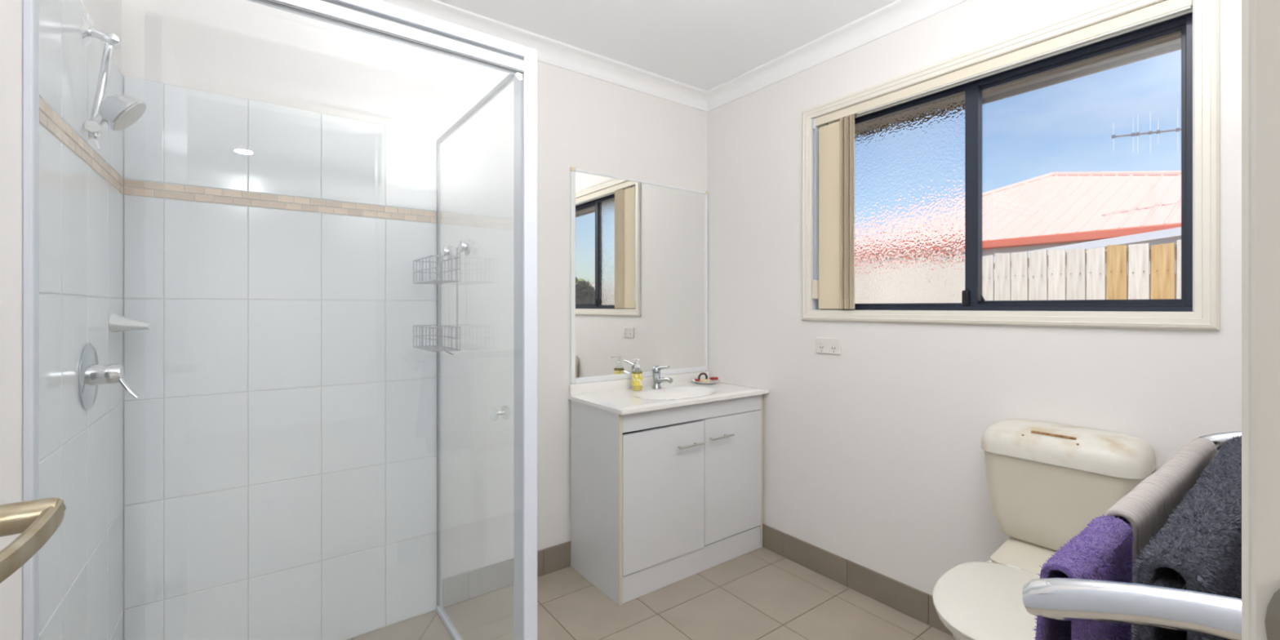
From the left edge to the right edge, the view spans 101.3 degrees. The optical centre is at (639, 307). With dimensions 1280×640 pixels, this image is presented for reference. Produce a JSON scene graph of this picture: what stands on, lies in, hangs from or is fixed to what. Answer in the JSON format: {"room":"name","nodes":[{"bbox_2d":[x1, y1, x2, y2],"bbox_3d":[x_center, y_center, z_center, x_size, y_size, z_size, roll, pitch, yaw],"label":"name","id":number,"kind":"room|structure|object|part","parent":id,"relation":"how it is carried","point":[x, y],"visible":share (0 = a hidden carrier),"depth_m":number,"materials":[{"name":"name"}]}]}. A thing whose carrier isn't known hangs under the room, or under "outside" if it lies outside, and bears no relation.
{"room":"bathroom","nodes":[
{"label":"bathroom","id":0,"kind":"room"},
{"bbox_2d":[0,497,66,582],"bbox_3d":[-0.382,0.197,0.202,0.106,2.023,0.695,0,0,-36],"label":"door handle","id":1,"kind":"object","parent":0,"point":[37,521],"depth_m":0.44,"materials":[{"name":"gold metal"}]},
{"bbox_3d":[-0.539,0.180,0.442,0.066,0.052,0.052,0,0,-36],"label":"lever handle","id":2,"kind":"part","parent":1,"relation":"part of","materials":[{"name":"brown metal"}]},
{"bbox_2d":[0,0,123,639],"bbox_3d":[-0.912,0.011,0.622,0.105,2.422,2.300,0,0,-36],"label":"wall","id":3,"kind":"structure","parent":0,"point":[81,188],"depth_m":1.12,"materials":[{"name":"white tile"}]},
{"bbox_2d":[78,342,139,410],"bbox_3d":[-1.261,0.163,1.259,0.091,0.158,0.158,0,0,-36],"label":"shower mixer","id":4,"kind":"object","parent":3,"relation":"attached to","point":[91,374],"visible":1,"depth_m":1.23,"materials":[{"name":"grey metal"}]},
{"bbox_3d":[-1.294,0.163,1.235,0.009,0.158,0.158,0,0,-36],"label":"wall plate","id":5,"kind":"part","parent":4,"relation":"part of","materials":[{"name":"grey metal"}]},
{"bbox_3d":[-1.241,0.186,1.270,0.049,0.076,0.034,0,0,-27],"label":"lever","id":6,"kind":"part","parent":4,"relation":"part of","materials":[{"name":"silver metal"}]},
{"bbox_2d":[80,14,146,149],"bbox_3d":[-1.238,-0.519,1.236,0.109,0.304,0.096,0,0,-36],"label":"shower","id":7,"kind":"object","parent":3,"relation":"attached to","point":[119,111],"visible":1,"depth_m":1.22,"materials":[{"name":"silver metal"}]},
{"bbox_3d":[-1.268,-0.387,1.220,0.022,0.040,0.022,0,0,-36],"label":"wing knob","id":8,"kind":"part","parent":7,"relation":"part of","materials":[{"name":"silver metal"}]},
{"bbox_3d":[-1.264,-0.636,1.226,0.044,0.027,0.023,0,0,-36],"label":"wall arm","id":9,"kind":"part","parent":7,"relation":"part of","materials":[{"name":"silver metal"}]},
{"bbox_3d":[-1.259,-0.525,1.230,0.042,0.203,0.017,0,0,-36],"label":"drop arm","id":10,"kind":"part","parent":7,"relation":"part of","materials":[{"name":"silver metal"}]},
{"bbox_2d":[108,312,152,332],"bbox_3d":[-1.442,0.043,1.492,0.075,0.055,0.140,0,0,-36],"label":"soap holder","id":11,"kind":"object","parent":3,"relation":"attached to","point":[117,322],"visible":1,"depth_m":1.45,"materials":[{"name":"white ceramic"}]},
{"bbox_2d":[121,0,706,639],"bbox_3d":[-0.606,0.011,2.336,2.633,2.422,0.105,0,0,-36],"label":"wall","id":12,"kind":"structure","parent":0,"point":[279,178],"depth_m":1.89,"materials":[{"name":"white tile"}]},
{"bbox_2d":[442,541,570,608],"bbox_3d":[-0.207,1.163,2.565,1.470,0.115,0.009,0,0,-36],"label":"baseboard","id":13,"kind":"structure","parent":12,"relation":"attached to","point":[460,588],"depth_m":2.25,"materials":[{"name":"beige tile"}]},
{"bbox_2d":[379,0,706,111],"bbox_3d":[-0.565,-1.159,2.265,2.413,0.082,0.068,0,0,-36],"label":"trim","id":14,"kind":"structure","parent":12,"relation":"attached to","point":[550,51],"depth_m":2.45,"materials":[{"name":"white paint"}]},
{"bbox_2d":[570,166,708,384],"bbox_3d":[0.029,-0.149,2.736,0.888,1.024,0.014,0,0,-36],"label":"wall mirror","id":15,"kind":"object","parent":12,"relation":"attached to","point":[639,248],"visible":1,"depth_m":2.69,"materials":[{"name":"silver mirror"}]},
{"bbox_2d":[346,546,955,639],"bbox_3d":[0.075,1.280,1.413,2.633,0.120,2.400,0,0,-36],"label":"floor","id":16,"kind":"structure","parent":0,"point":[761,593],"depth_m":2.10,"materials":[{"name":"brown tile"}]},
{"bbox_2d":[22,0,537,639],"bbox_3d":[-0.917,0.251,1.515,0.956,1.936,0.846,0,0,-36],"label":"shower frame","id":17,"kind":"object","parent":16,"relation":"on","point":[377,18],"visible":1,"depth_m":1.40,"materials":[{"name":"white metal"}]},
{"bbox_3d":[-0.698,-0.681,1.183,0.914,0.066,0.051,0,0,-36],"label":"header rail","id":18,"kind":"part","parent":17,"relation":"part of","materials":[{"name":"white"}]},
{"bbox_2d":[413,238,471,355],"bbox_3d":[-0.715,-0.039,1.884,0.108,0.398,0.358,0,0,-36],"label":"shower caddy","id":19,"kind":"object","parent":17,"relation":"hanging from","point":[464,246],"visible":1,"depth_m":1.88,"materials":[{"name":"silver metal"}]},
{"bbox_2d":[413,324,460,355],"bbox_3d":[-0.720,0.114,1.880,0.095,0.093,0.358,0,0,-36],"label":"basket","id":20,"kind":"object","parent":19,"relation":"on","point":[440,348],"depth_m":1.89,"materials":[{"name":"silver metal"}]},
{"bbox_2d":[413,254,460,284],"bbox_3d":[-0.745,-0.134,1.914,0.095,0.088,0.274,0,0,-36],"label":"basket","id":21,"kind":"object","parent":19,"relation":"on","point":[433,281],"depth_m":1.89,"materials":[{"name":"silver metal"}]},
{"bbox_3d":[-0.768,-0.030,2.021,0.005,0.360,0.004,0,0,-36],"label":"rod","id":22,"kind":"part","parent":19,"relation":"part of","materials":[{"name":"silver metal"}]},
{"bbox_3d":[-0.646,-0.030,1.856,0.005,0.360,0.004,0,0,-36],"label":"rod","id":23,"kind":"part","parent":19,"relation":"part of","materials":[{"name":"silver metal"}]},
{"bbox_3d":[-0.587,1.210,1.808,0.018,0.020,0.766,0,0,-36],"label":"sill rail","id":24,"kind":"part","parent":17,"relation":"part of","materials":[{"name":"white metal"}]},
{"bbox_3d":[-0.587,-0.664,1.808,0.014,0.016,0.766,0,0,-36],"label":"rail","id":25,"kind":"part","parent":17,"relation":"part of","materials":[{"name":"grey metal"}]},
{"bbox_3d":[-0.323,0.251,1.480,0.040,1.936,0.072,0,0,-36],"label":"corner post","id":26,"kind":"part","parent":17,"relation":"part of","materials":[{"name":"white metal"}]},
{"bbox_2d":[570,394,762,605],"bbox_3d":[0.160,0.827,2.552,0.880,0.784,0.444,0,0,-36],"label":"vanity cabinet","id":27,"kind":"object","parent":16,"relation":"on","point":[660,498],"visible":0.92,"depth_m":2.34,"materials":[{"name":"white laminate"}]},
{"bbox_3d":[-0.200,0.827,2.312,0.016,0.784,0.404,0,0,-36],"label":"panel","id":28,"kind":"part","parent":27,"relation":"part of","materials":[{"name":"white laminate"}]},
{"bbox_3d":[0.108,0.816,2.293,0.454,0.584,0.018,0,0,-36],"label":"door","id":29,"kind":"part","parent":27,"relation":"part of","materials":[{"name":"white laminate"}]},
{"bbox_2d":[568,370,768,414],"bbox_3d":[0.156,0.439,2.561,0.897,0.150,0.446,0,0,-36],"label":"washbasin","id":30,"kind":"object","parent":27,"relation":"in","point":[615,396],"visible":0.94,"depth_m":2.55,"materials":[{"name":"white ceramic"}]},
{"bbox_2d":[631,358,642,390],"bbox_3d":[-0.020,0.333,2.603,0.068,0.160,0.054,0,0,-36],"label":"soap dispenser","id":31,"kind":"object","parent":30,"relation":"on","point":[637,375],"visible":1,"depth_m":2.58,"materials":[{"name":"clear plastic"}]},
{"bbox_2d":[651,365,672,389],"bbox_3d":[0.111,0.350,2.627,0.048,0.125,0.141,0,0,-36],"label":"mixer","id":32,"kind":"object","parent":30,"relation":"on","point":[657,380],"visible":1,"depth_m":2.65,"materials":[{"name":"grey metal"}]},
{"bbox_2d":[651,372,661,389],"bbox_3d":[0.084,0.371,2.664,0.048,0.082,0.048,0,0,-36],"label":"tap","id":33,"kind":"object","parent":32,"relation":"on","point":[656,375],"depth_m":2.65,"materials":[{"name":"grey metal"}]},
{"bbox_3d":[0.106,0.309,2.633,0.042,0.043,0.121,0,0,-36],"label":"lever","id":34,"kind":"part","parent":32,"relation":"part of","materials":[{"name":"grey metal"}]},
{"bbox_3d":[0.121,0.366,2.614,0.027,0.042,0.108,0,0,-36],"label":"spout","id":35,"kind":"part","parent":32,"relation":"part of","materials":[{"name":"grey metal"}]},
{"bbox_2d":[691,377,720,384],"bbox_3d":[0.359,0.405,2.855,0.156,0.015,0.156,0,0,-36],"label":"saucer","id":36,"kind":"object","parent":30,"relation":"on","point":[714,381],"visible":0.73,"depth_m":2.81,"materials":[{"name":"white ceramic"}]},
{"bbox_2d":[697,372,709,382],"bbox_3d":[0.342,0.379,2.852,0.072,0.048,0.024,0,0,-36],"label":"brush","id":37,"kind":"object","parent":36,"relation":"on","point":[702,373],"visible":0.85,"depth_m":2.84,"materials":[{"name":"beige"}]},
{"bbox_3d":[0.342,0.375,2.852,0.067,0.040,0.012,0,0,-36],"label":"arched handle","id":38,"kind":"part","parent":37,"relation":"part of","materials":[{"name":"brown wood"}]},
{"bbox_2d":[709,377,718,380],"bbox_3d":[0.404,0.390,2.869,0.042,0.014,0.030,0,0,-36],"label":"soap bar","id":39,"kind":"object","parent":36,"relation":"on","point":[710,378],"visible":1,"depth_m":2.86,"materials":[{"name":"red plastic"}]},
{"bbox_3d":[0.226,0.617,2.347,0.142,0.012,0.035,0,0,-36],"label":"handle","id":40,"kind":"part","parent":27,"relation":"part of","materials":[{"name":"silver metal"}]},
{"bbox_3d":[0.264,0.476,2.411,0.847,0.082,0.018,0,0,-36],"label":"rail","id":41,"kind":"part","parent":27,"relation":"part of","materials":[{"name":"white laminate"}]},
{"bbox_3d":[0.380,0.607,2.461,0.142,0.012,0.035,0,0,-36],"label":"handle","id":42,"kind":"part","parent":27,"relation":"part of","materials":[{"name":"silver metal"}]},
{"bbox_3d":[0.450,0.810,2.545,0.388,0.582,0.018,0,0,-36],"label":"door","id":43,"kind":"part","parent":27,"relation":"part of","materials":[{"name":"white laminate"}]},
{"bbox_2d":[932,418,1155,639],"bbox_3d":[1.082,0.798,1.457,0.708,0.842,0.398,0,0,-36],"label":"toilet","id":44,"kind":"object","parent":16,"relation":"on","point":[1046,482],"visible":0.56,"depth_m":1.53,"materials":[{"name":"ceramic"}]},
{"bbox_3d":[0.994,0.810,1.392,0.464,0.019,0.364,0,0,-36],"label":"seat","id":45,"kind":"part","parent":44,"relation":"part of","materials":[{"name":"white plastic"}]},
{"bbox_3d":[0.991,0.789,1.390,0.482,0.018,0.374,0,0,-36],"label":"seat lid","id":46,"kind":"part","parent":44,"relation":"part of","materials":[{"name":"white plastic"}]},
{"bbox_2d":[990,536,1057,573],"bbox_3d":[1.268,0.806,1.594,0.231,0.148,0.296,0,0,-36],"label":"toilet seat hinge","id":47,"kind":"object","parent":44,"relation":"attached to","point":[1018,553],"depth_m":1.61,"materials":[{"name":"plastic"}]},
{"bbox_3d":[1.289,0.422,1.609,0.195,0.090,0.398,0,0,-36],"label":"cistern lid","id":48,"kind":"part","parent":44,"relation":"part of","materials":[{"name":"white ceramic"}]},
{"bbox_2d":[436,0,897,90],"bbox_3d":[0.075,-1.250,1.413,2.633,0.100,2.400,0,0,-36],"label":"ceiling","id":49,"kind":"structure","parent":0,"point":[704,45],"depth_m":2.23,"materials":[{"name":"white paint"}]},
{"bbox_2d":[706,0,1241,595],"bbox_3d":[1.116,0.011,2.119,0.120,2.422,2.300,0,0,-36],"label":"wall","id":50,"kind":"structure","parent":0,"point":[873,459],"depth_m":2.09,"materials":[{"name":"white paint"}]},
{"bbox_2d":[816,337,841,354],"bbox_3d":[0.849,0.174,2.369,0.013,0.071,0.126,0,0,-36],"label":"power outlet","id":51,"kind":"object","parent":50,"relation":"attached to","point":[824,345],"visible":1,"depth_m":2.36,"materials":[{"name":"white plastic"}]},
{"bbox_2d":[706,0,967,111],"bbox_3d":[1.001,-1.159,2.117,0.068,0.082,2.165,0,0,-36],"label":"trim","id":52,"kind":"structure","parent":50,"relation":"attached to","point":[898,15],"depth_m":2.33,"materials":[{"name":"white paint"}]},
{"bbox_2d":[762,523,953,636],"bbox_3d":[1.024,1.163,2.135,0.009,0.115,2.160,0,0,-36],"label":"baseboard","id":53,"kind":"structure","parent":50,"relation":"attached to","point":[917,604],"depth_m":2.25,"materials":[{"name":"beige tile"}]},
{"bbox_2d":[801,0,1219,330],"bbox_3d":[1.210,-0.432,1.981,0.143,0.988,1.331,0,0,-36],"label":"window","id":54,"kind":"structure","parent":50,"relation":"in","point":[918,162],"depth_m":1.99,"materials":[{"name":"beige paint"}]},
{"bbox_3d":[0.779,-0.432,2.459,0.018,0.988,0.049,0,0,-36],"label":"architrave","id":55,"kind":"part","parent":54,"relation":"part of","materials":[{"name":"beige paint"}]},
{"bbox_3d":[1.069,-0.418,2.230,0.004,0.811,0.586,0,0,-36],"label":"frosted pane","id":56,"kind":"part","parent":54,"relation":"part of","materials":[{"name":"clear glass"}]},
{"bbox_3d":[1.075,-0.419,2.221,0.020,0.831,0.646,0,0,-36],"label":"sash","id":57,"kind":"part","parent":54,"relation":"part of","materials":[{"name":"grey"}]},
{"bbox_3d":[1.160,-0.901,1.944,0.018,0.049,1.331,0,0,-36],"label":"architrave","id":58,"kind":"part","parent":54,"relation":"part of","materials":[{"name":"beige paint"}]},
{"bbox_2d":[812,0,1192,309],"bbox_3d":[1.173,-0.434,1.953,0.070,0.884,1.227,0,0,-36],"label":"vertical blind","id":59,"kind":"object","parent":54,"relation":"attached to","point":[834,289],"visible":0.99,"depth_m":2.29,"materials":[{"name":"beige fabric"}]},
{"bbox_3d":[0.819,-0.445,2.439,0.018,0.790,0.004,0,0,-36],"label":"control chain","id":60,"kind":"part","parent":59,"relation":"part of","materials":[{"name":"white plastic"}]},
{"bbox_3d":[1.242,0.001,2.004,0.063,0.025,1.233,0,0,-36],"label":"frame sill","id":61,"kind":"part","parent":54,"relation":"part of","materials":[{"name":"grey"}]},
{"bbox_3d":[1.160,0.037,1.944,0.018,0.049,1.331,0,0,-36],"label":"architrave","id":62,"kind":"part","parent":54,"relation":"part of","materials":[{"name":"beige paint"}]},
{"bbox_3d":[1.435,-0.420,1.772,0.020,0.816,0.586,0,0,-36],"label":"sash","id":63,"kind":"part","parent":54,"relation":"part of","materials":[{"name":"grey"}]},
{"bbox_3d":[1.540,-0.432,1.428,0.018,0.988,0.049,0,0,-36],"label":"architrave","id":64,"kind":"part","parent":54,"relation":"part of","materials":[{"name":"beige paint"}]},
{"bbox_3d":[0.729,0.011,0.510,2.413,2.422,0.100,0,0,-36],"label":"wall","id":65,"kind":"structure","parent":0,"visible":0},
{"bbox_2d":[1022,431,1241,639],"bbox_3d":[0.791,0.249,0.715,0.986,0.084,0.164,0,0,-36],"label":"towel rail","id":66,"kind":"object","parent":65,"relation":"attached to","point":[1165,603],"visible":0.47,"depth_m":0.44,"materials":[{"name":"silver metal"}]},
{"bbox_2d":[1032,514,1135,639],"bbox_3d":[0.472,0.430,0.567,0.236,0.362,0.102,0,0,-34],"label":"hand towel","id":67,"kind":"object","parent":66,"relation":"hanging from","point":[1103,550],"visible":0.66,"depth_m":0.56,"materials":[{"name":"purple fabric"}]},
{"bbox_3d":[0.417,0.249,0.439,0.056,0.084,0.164,0,0,-36],"label":"arm","id":68,"kind":"part","parent":66,"relation":"part of","materials":[{"name":"silver metal"}]},
{"bbox_2d":[1103,437,1217,639],"bbox_3d":[0.843,0.485,0.834,0.624,0.470,0.047,0,0,-36],"label":"bath towel","id":69,"kind":"object","parent":66,"relation":"hanging from","point":[1148,506],"visible":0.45,"depth_m":0.74,"materials":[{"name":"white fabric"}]},
{"bbox_2d":[1129,435,1241,639],"bbox_3d":[0.776,0.462,0.698,0.759,0.483,0.095,0,0,-37],"label":"bath towel","id":70,"kind":"object","parent":66,"relation":"hanging from","point":[1201,540],"visible":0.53,"depth_m":0.54,"materials":[{"name":"grey fabric"}]},
{"bbox_3d":[1.165,0.249,0.991,0.056,0.084,0.164,0,0,-36],"label":"arm","id":71,"kind":"part","parent":66,"relation":"part of","materials":[{"name":"silver metal"}]},
{"bbox_2d":[1241,0,1279,639],"bbox_3d":[0.110,0.170,0.039,0.858,2.100,0.148,0,0,-36],"label":"trim","id":72,"kind":"structure","parent":65,"relation":"attached to","point":[1260,19],"depth_m":0.32,"materials":[{"name":"beige paint"}]},
{"bbox_3d":[0.396,0.170,0.334,0.049,2.100,0.014,0,0,-36],"label":"architrave","id":73,"kind":"part","parent":72,"relation":"part of","materials":[{"name":"beige paint"}]},
{"bbox_3d":[0.388,0.187,0.290,0.002,0.072,0.055,0,0,-36],"label":"strike plate","id":74,"kind":"part","parent":72,"relation":"part of","materials":[{"name":"metal"}]},
{"label":"outside","id":75,"kind":"structure","parent":0,"visible":0},
{"bbox_3d":[6.066,1.630,7.200,13.880,0.020,28.000,0,0,-36],"label":"ground","id":76,"kind":"structure","parent":75,"visible":0},
{"bbox_2d":[982,170,1181,300],"bbox_3d":[7.732,-0.404,8.960,7.310,4.048,8.416,0,0,-36],"label":"house","id":77,"kind":"structure","parent":76,"relation":"on","point":[1053,209],"depth_m":7.08,"materials":[{"name":"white metal"}]},
{"bbox_2d":[1111,108,1181,153],"bbox_3d":[6.089,-1.706,5.803,1.325,1.082,0.034,0,0,31],"label":"tv aerial","id":78,"kind":"object","parent":77,"relation":"attached to","point":[1150,132],"visible":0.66,"depth_m":5.97,"materials":[{"name":"grey metal"}]},
{"bbox_2d":[982,240,1181,300],"bbox_3d":[3.311,0.633,2.123,0.062,1.979,8.900,0,0,-36],"label":"fence","id":79,"kind":"object","parent":76,"relation":"on","point":[1162,267],"visible":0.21,"depth_m":3.05,"materials":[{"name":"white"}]},
{"bbox_3d":[3.321,-0.215,2.130,0.039,0.070,8.900,0,0,-36],"label":"fence rail","id":80,"kind":"part","parent":79,"relation":"part of","materials":[{"name":"white wood"}]},
{"bbox_2d":[993,226,1181,263],"bbox_3d":[4.311,0.390,4.476,0.080,2.460,4.100,0,0,-36],"label":"beam","id":81,"kind":"structure","parent":76,"relation":"on","point":[1175,232],"depth_m":4.57,"materials":[{"name":"metal"}]},
{"bbox_3d":[1.381,0.332,1.879,0.018,2.576,13.000,0,0,-36],"label":"wall","id":82,"kind":"structure","parent":0,"visible":0},
{"bbox_2d":[982,32,1181,104],"bbox_3d":[-0.269,-1.969,0.661,5.160,2.062,13.000,0,0,-36],"label":"trim","id":83,"kind":"structure","parent":82,"relation":"attached to","point":[1169,44],"depth_m":2.09,"materials":[{"name":"beige"}]}
]}

